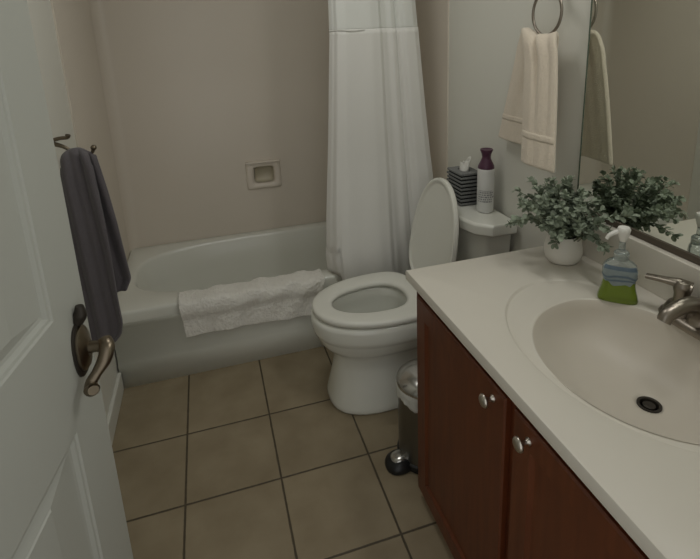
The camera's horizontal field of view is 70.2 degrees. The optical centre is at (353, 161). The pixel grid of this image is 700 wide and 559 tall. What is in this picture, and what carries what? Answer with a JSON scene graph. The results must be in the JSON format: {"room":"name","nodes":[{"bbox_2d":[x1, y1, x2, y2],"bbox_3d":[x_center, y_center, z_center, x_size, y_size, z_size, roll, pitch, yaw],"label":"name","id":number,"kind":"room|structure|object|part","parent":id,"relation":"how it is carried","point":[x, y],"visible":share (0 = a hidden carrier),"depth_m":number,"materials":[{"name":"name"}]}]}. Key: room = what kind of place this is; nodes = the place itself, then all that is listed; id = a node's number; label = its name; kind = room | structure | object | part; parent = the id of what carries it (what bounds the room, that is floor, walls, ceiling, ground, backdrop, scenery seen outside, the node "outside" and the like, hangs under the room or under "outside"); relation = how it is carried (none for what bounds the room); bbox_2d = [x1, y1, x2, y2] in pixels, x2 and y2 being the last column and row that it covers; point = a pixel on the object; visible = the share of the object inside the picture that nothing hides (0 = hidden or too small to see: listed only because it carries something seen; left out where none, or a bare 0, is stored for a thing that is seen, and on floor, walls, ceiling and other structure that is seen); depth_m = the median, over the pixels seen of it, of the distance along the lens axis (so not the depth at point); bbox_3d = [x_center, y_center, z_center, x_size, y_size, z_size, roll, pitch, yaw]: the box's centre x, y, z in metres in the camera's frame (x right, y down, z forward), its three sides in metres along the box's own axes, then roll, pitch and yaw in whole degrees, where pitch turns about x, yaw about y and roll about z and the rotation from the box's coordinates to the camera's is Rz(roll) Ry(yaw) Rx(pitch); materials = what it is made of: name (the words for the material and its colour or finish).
{"room":"bathroom","nodes":[
{"label":"bathroom","id":0,"kind":"room"},
{"bbox_2d":[27,0,118,417],"bbox_3d":[-0.939,-0.031,1.312,0.100,2.400,2.864,-6,15,-16],"label":"wall","id":1,"kind":"structure","parent":0,"point":[40,11],"depth_m":1.71,"materials":[{"name":"white paint"}]},
{"bbox_2d":[53,134,96,153],"bbox_3d":[-0.897,-0.051,1.592,0.136,0.081,0.048,-6,15,-16],"label":"robe hook","id":2,"kind":"object","parent":1,"relation":"attached to","point":[67,136],"visible":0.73,"depth_m":1.57,"materials":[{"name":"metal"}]},
{"bbox_2d":[60,147,130,341],"bbox_3d":[-0.846,0.296,1.665,0.155,0.698,0.078,-6,15,-16],"label":"towel","id":3,"kind":"object","parent":2,"relation":"hanging from","point":[103,269],"visible":0.98,"depth_m":1.64,"materials":[{"name":"grey fabric"}]},
{"bbox_2d":[107,372,123,443],"bbox_3d":[-0.733,1.164,1.274,0.016,0.088,1.896,-6,15,-16],"label":"baseboard","id":4,"kind":"structure","parent":1,"relation":"attached to","point":[115,403],"depth_m":1.99,"materials":[{"name":"white paint"}]},
{"bbox_2d":[50,0,448,260],"bbox_3d":[-0.425,-0.363,2.435,1.565,1.850,0.773,-6,15,-16],"label":"wall","id":5,"kind":"structure","parent":0,"point":[174,98],"depth_m":2.69,"materials":[{"name":"beige paint"}]},
{"bbox_2d":[245,159,280,189],"bbox_3d":[-0.523,0.073,2.884,0.196,0.162,0.064,-6,15,-16],"label":"soap dish","id":6,"kind":"object","parent":5,"relation":"attached to","point":[269,171],"visible":1,"depth_m":2.88,"materials":[{"name":"beige ceramic"}]},
{"bbox_3d":[-0.343,-1.008,1.893,1.553,0.060,0.060,-6,15,-16],"label":"curtain rod","id":7,"kind":"object","parent":5,"relation":"attached to","visible":0},
{"bbox_2d":[326,0,432,279],"bbox_3d":[0.132,-0.132,2.242,0.568,1.875,0.104,-6,15,-16],"label":"shower curtain","id":8,"kind":"object","parent":7,"relation":"hanging from","point":[379,166],"visible":0.82,"depth_m":2.23,"materials":[{"name":"white fabric"}]},
{"bbox_3d":[0.085,-0.800,2.083,0.401,0.499,0.052,-6,15,-16],"label":"panel","id":9,"kind":"part","parent":8,"relation":"part of","materials":[{"name":"white fabric"}]},
{"bbox_2d":[112,346,453,558],"bbox_3d":[0.033,1.180,1.435,1.753,0.080,3.744,-6,15,-16],"label":"floor","id":10,"kind":"structure","parent":0,"point":[256,459],"depth_m":1.72,"materials":[{"name":"tile"}]},
{"bbox_2d":[115,221,342,388],"bbox_3d":[-0.378,0.653,2.673,1.552,0.361,0.724,-6,15,-16],"label":"bathtub","id":11,"kind":"object","parent":10,"relation":"on","point":[152,346],"visible":0.38,"depth_m":2.36,"materials":[{"name":"white ceramic"}]},
{"bbox_2d":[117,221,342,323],"bbox_3d":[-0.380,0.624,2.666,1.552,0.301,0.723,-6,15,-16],"label":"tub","id":12,"kind":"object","parent":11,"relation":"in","point":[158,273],"depth_m":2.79,"materials":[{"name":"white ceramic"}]},
{"bbox_2d":[178,269,324,337],"bbox_3d":[-0.457,0.642,2.298,0.651,0.192,0.158,-6,15,-16],"label":"bath towel","id":13,"kind":"object","parent":11,"relation":"on","point":[259,300],"visible":0.98,"depth_m":2.23,"materials":[{"name":"white fabric"}]},
{"bbox_2d":[385,359,417,474],"bbox_3d":[0.222,0.876,1.730,0.256,0.348,0.201,-6,15,-16],"label":"pedal bin","id":14,"kind":"object","parent":10,"relation":"on","point":[402,460],"visible":0.47,"depth_m":1.69,"materials":[{"name":"silver metal"}]},
{"bbox_3d":[0.162,1.019,1.728,0.072,0.014,0.060,-6,15,-16],"label":"pedal plate","id":15,"kind":"part","parent":14,"relation":"part of","materials":[{"name":"silver metal"}]},
{"bbox_3d":[0.243,0.728,1.700,0.199,0.049,0.199,-6,15,-16],"label":"lid","id":16,"kind":"part","parent":14,"relation":"part of","materials":[{"name":"silver metal"}]},
{"bbox_2d":[310,178,516,414],"bbox_3d":[0.190,0.520,2.046,0.752,0.885,0.480,-6,15,-16],"label":"toilet","id":17,"kind":"object","parent":10,"relation":"on","point":[368,322],"visible":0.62,"depth_m":1.96,"materials":[{"name":"white ceramic"}]},
{"bbox_3d":[0.115,0.765,2.082,0.574,0.398,0.394,-6,15,-16],"label":"bowl","id":18,"kind":"part","parent":17,"relation":"part of","materials":[{"name":"white ceramic"}]},
{"bbox_3d":[0.059,0.560,2.015,0.458,0.024,0.394,-6,15,-16],"label":"seat","id":19,"kind":"part","parent":17,"relation":"part of","materials":[{"name":"white plastic"}]},
{"bbox_3d":[0.327,0.295,2.034,0.105,0.455,0.374,-6,15,-16],"label":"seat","id":20,"kind":"part","parent":17,"relation":"part of","materials":[{"name":"white plastic"}]},
{"bbox_2d":[447,156,476,205],"bbox_3d":[0.457,0.073,2.073,0.098,0.197,0.128,-6,15,-16],"label":"tissue box","id":21,"kind":"object","parent":17,"relation":"on","point":[462,178],"visible":0.86,"depth_m":2.03,"materials":[{"name":"black"}]},
{"bbox_3d":[0.469,0.378,2.099,0.160,0.320,0.422,-6,15,-16],"label":"tank","id":22,"kind":"part","parent":17,"relation":"part of","materials":[{"name":"white ceramic"}]},
{"bbox_2d":[477,148,494,212],"bbox_3d":[0.514,0.075,1.942,0.065,0.252,0.065,-6,15,-16],"label":"bottle","id":23,"kind":"object","parent":17,"relation":"on","point":[486,170],"visible":1,"depth_m":1.92,"materials":[{"name":"white plastic"}]},
{"bbox_2d":[478,190,492,202],"bbox_3d":[0.513,0.136,1.931,0.056,0.047,0.016,0,14,7],"label":"print","id":24,"kind":"object","parent":23,"relation":"attached to","point":[484,196],"depth_m":1.93,"materials":[{"name":"grey paper"}]},
{"bbox_3d":[0.453,0.205,2.052,0.178,0.048,0.480,-6,15,-16],"label":"tank lid","id":25,"kind":"part","parent":17,"relation":"part of","materials":[{"name":"white ceramic"}]},
{"bbox_2d":[417,292,655,558],"bbox_3d":[0.582,0.804,1.142,0.578,0.750,1.042,-6,15,-16],"label":"vanity cabinet","id":26,"kind":"object","parent":10,"relation":"on","point":[493,486],"visible":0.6,"depth_m":1.12,"materials":[{"name":"brown wood"}]},
{"bbox_3d":[0.266,0.766,1.316,0.016,0.682,0.449,-6,15,-16],"label":"door","id":27,"kind":"part","parent":26,"relation":"part of","materials":[{"name":"brown wood"}]},
{"bbox_3d":[0.359,0.829,1.078,0.018,0.750,1.042,-6,15,-16],"label":"frame","id":28,"kind":"part","parent":26,"relation":"part of","materials":[{"name":"brown wood"}]},
{"bbox_3d":[0.284,0.510,1.065,0.030,0.031,0.031,-6,15,-16],"label":"knob","id":29,"kind":"part","parent":26,"relation":"part of","materials":[{"name":"silver metal"}]},
{"bbox_3d":[0.320,0.538,0.950,0.030,0.031,0.031,-6,15,-16],"label":"knob","id":30,"kind":"part","parent":26,"relation":"part of","materials":[{"name":"silver metal"}]},
{"bbox_2d":[405,213,699,558],"bbox_3d":[0.574,0.423,1.055,0.561,0.269,1.057,-6,15,-16],"label":"countertop","id":31,"kind":"structure","parent":26,"relation":"on","point":[591,374],"depth_m":1.13,"materials":[{"name":"stone"}]},
{"bbox_2d":[505,175,639,265],"bbox_3d":[0.575,0.175,1.419,0.268,0.272,0.337,-4,14,-8],"label":"potted plant","id":32,"kind":"object","parent":31,"relation":"on","point":[564,221],"visible":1,"depth_m":1.40,"materials":[{"name":"green plant"}]},
{"bbox_3d":[0.620,0.255,1.475,0.107,0.085,0.107,-6,15,-16],"label":"pot","id":33,"kind":"part","parent":32,"relation":"part of","materials":[{"name":"white ceramic"}]},
{"bbox_2d":[533,300,699,443],"bbox_3d":[0.595,0.482,1.063,0.379,0.149,0.478,-6,15,-16],"label":"sink basin","id":34,"kind":"object","parent":31,"relation":"in","point":[624,364],"depth_m":1.15,"materials":[{"name":"ceramic"}]},
{"bbox_2d":[597,225,638,304],"bbox_3d":[0.665,0.257,1.243,0.093,0.198,0.047,5,16,26],"label":"soap dispenser","id":35,"kind":"object","parent":31,"relation":"on","point":[620,273],"visible":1,"depth_m":1.23,"materials":[{"name":"green plastic"}]},
{"bbox_2d":[645,273,699,340],"bbox_3d":[0.754,0.337,1.106,0.186,0.096,0.193,5,16,26],"label":"faucet","id":36,"kind":"object","parent":31,"relation":"on","point":[682,310],"visible":1,"depth_m":1.11,"materials":[{"name":"silver metal"}]},
{"bbox_3d":[0.743,0.283,1.176,0.098,0.025,0.038,10,19,40],"label":"lever","id":37,"kind":"part","parent":36,"relation":"part of","materials":[{"name":"silver metal"}]},
{"bbox_3d":[0.733,0.339,1.101,0.148,0.080,0.056,-6,15,-16],"label":"spout","id":38,"kind":"part","parent":36,"relation":"part of","materials":[{"name":"silver metal"}]},
{"bbox_3d":[0.779,0.371,1.123,0.074,0.020,0.198,-6,15,-16],"label":"plate","id":39,"kind":"part","parent":36,"relation":"part of","materials":[{"name":"silver metal"}]},
{"bbox_3d":[0.762,0.304,1.156,0.040,0.056,0.040,-6,15,-16],"label":"handle stem","id":40,"kind":"part","parent":36,"relation":"part of","materials":[{"name":"silver metal"}]},
{"bbox_3d":[0.404,0.873,0.871,0.016,0.682,0.449,-6,15,-16],"label":"door","id":41,"kind":"part","parent":26,"relation":"part of","materials":[{"name":"brown wood"}]},
{"bbox_2d":[448,0,692,262],"bbox_3d":[0.653,-0.209,1.765,0.100,2.400,2.864,-6,15,-16],"label":"wall","id":42,"kind":"structure","parent":0,"point":[484,35],"depth_m":1.88,"materials":[{"name":"white paint"}]},
{"bbox_2d":[532,0,562,33],"bbox_3d":[0.606,-0.463,1.504,0.078,0.168,0.141,-6,15,-16],"label":"towel ring","id":43,"kind":"object","parent":42,"relation":"attached to","point":[535,1],"visible":0.92,"depth_m":1.50,"materials":[{"name":"silver metal"}]},
{"bbox_2d":[498,27,558,172],"bbox_3d":[0.579,-0.220,1.630,0.086,0.422,0.422,-2,14,1],"label":"hand towel","id":44,"kind":"object","parent":43,"relation":"hanging from","point":[529,117],"visible":1,"depth_m":1.53,"materials":[{"name":"white fabric"}]},
{"bbox_2d":[577,0,699,265],"bbox_3d":[0.823,-0.242,0.953,0.010,1.050,1.023,-6,15,-16],"label":"wall mirror","id":45,"kind":"object","parent":42,"relation":"attached to","point":[640,143],"visible":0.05,"depth_m":1.27,"materials":[{"name":"clear glass"}]},
{"bbox_2d":[581,213,699,300],"bbox_3d":[0.830,0.323,1.108,0.020,0.120,1.053,-6,15,-16],"label":"backsplash","id":46,"kind":"structure","parent":42,"relation":"attached to","point":[649,258],"depth_m":1.28,"materials":[{"name":"stone"}]},
{"bbox_3d":[0.255,0.189,0.262,1.565,2.400,0.120,-6,15,-16],"label":"wall","id":47,"kind":"structure","parent":0,"visible":0},
{"bbox_2d":[0,0,132,558],"bbox_3d":[-0.439,0.328,0.559,0.098,2.022,0.776,-4,14,-7],"label":"door","id":48,"kind":"structure","parent":47,"relation":"in","point":[61,498],"depth_m":0.78,"materials":[{"name":"grey paint"}]},
{"bbox_3d":[-0.493,0.340,0.902,0.005,0.104,0.060,-4,14,-7],"label":"plate","id":49,"kind":"part","parent":48,"relation":"part of","materials":[{"name":"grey metal"}]},
{"bbox_3d":[-0.451,0.363,0.886,0.035,0.078,0.083,0,14,9],"label":"lever","id":50,"kind":"part","parent":48,"relation":"part of","materials":[{"name":"brown metal"}]}
]}

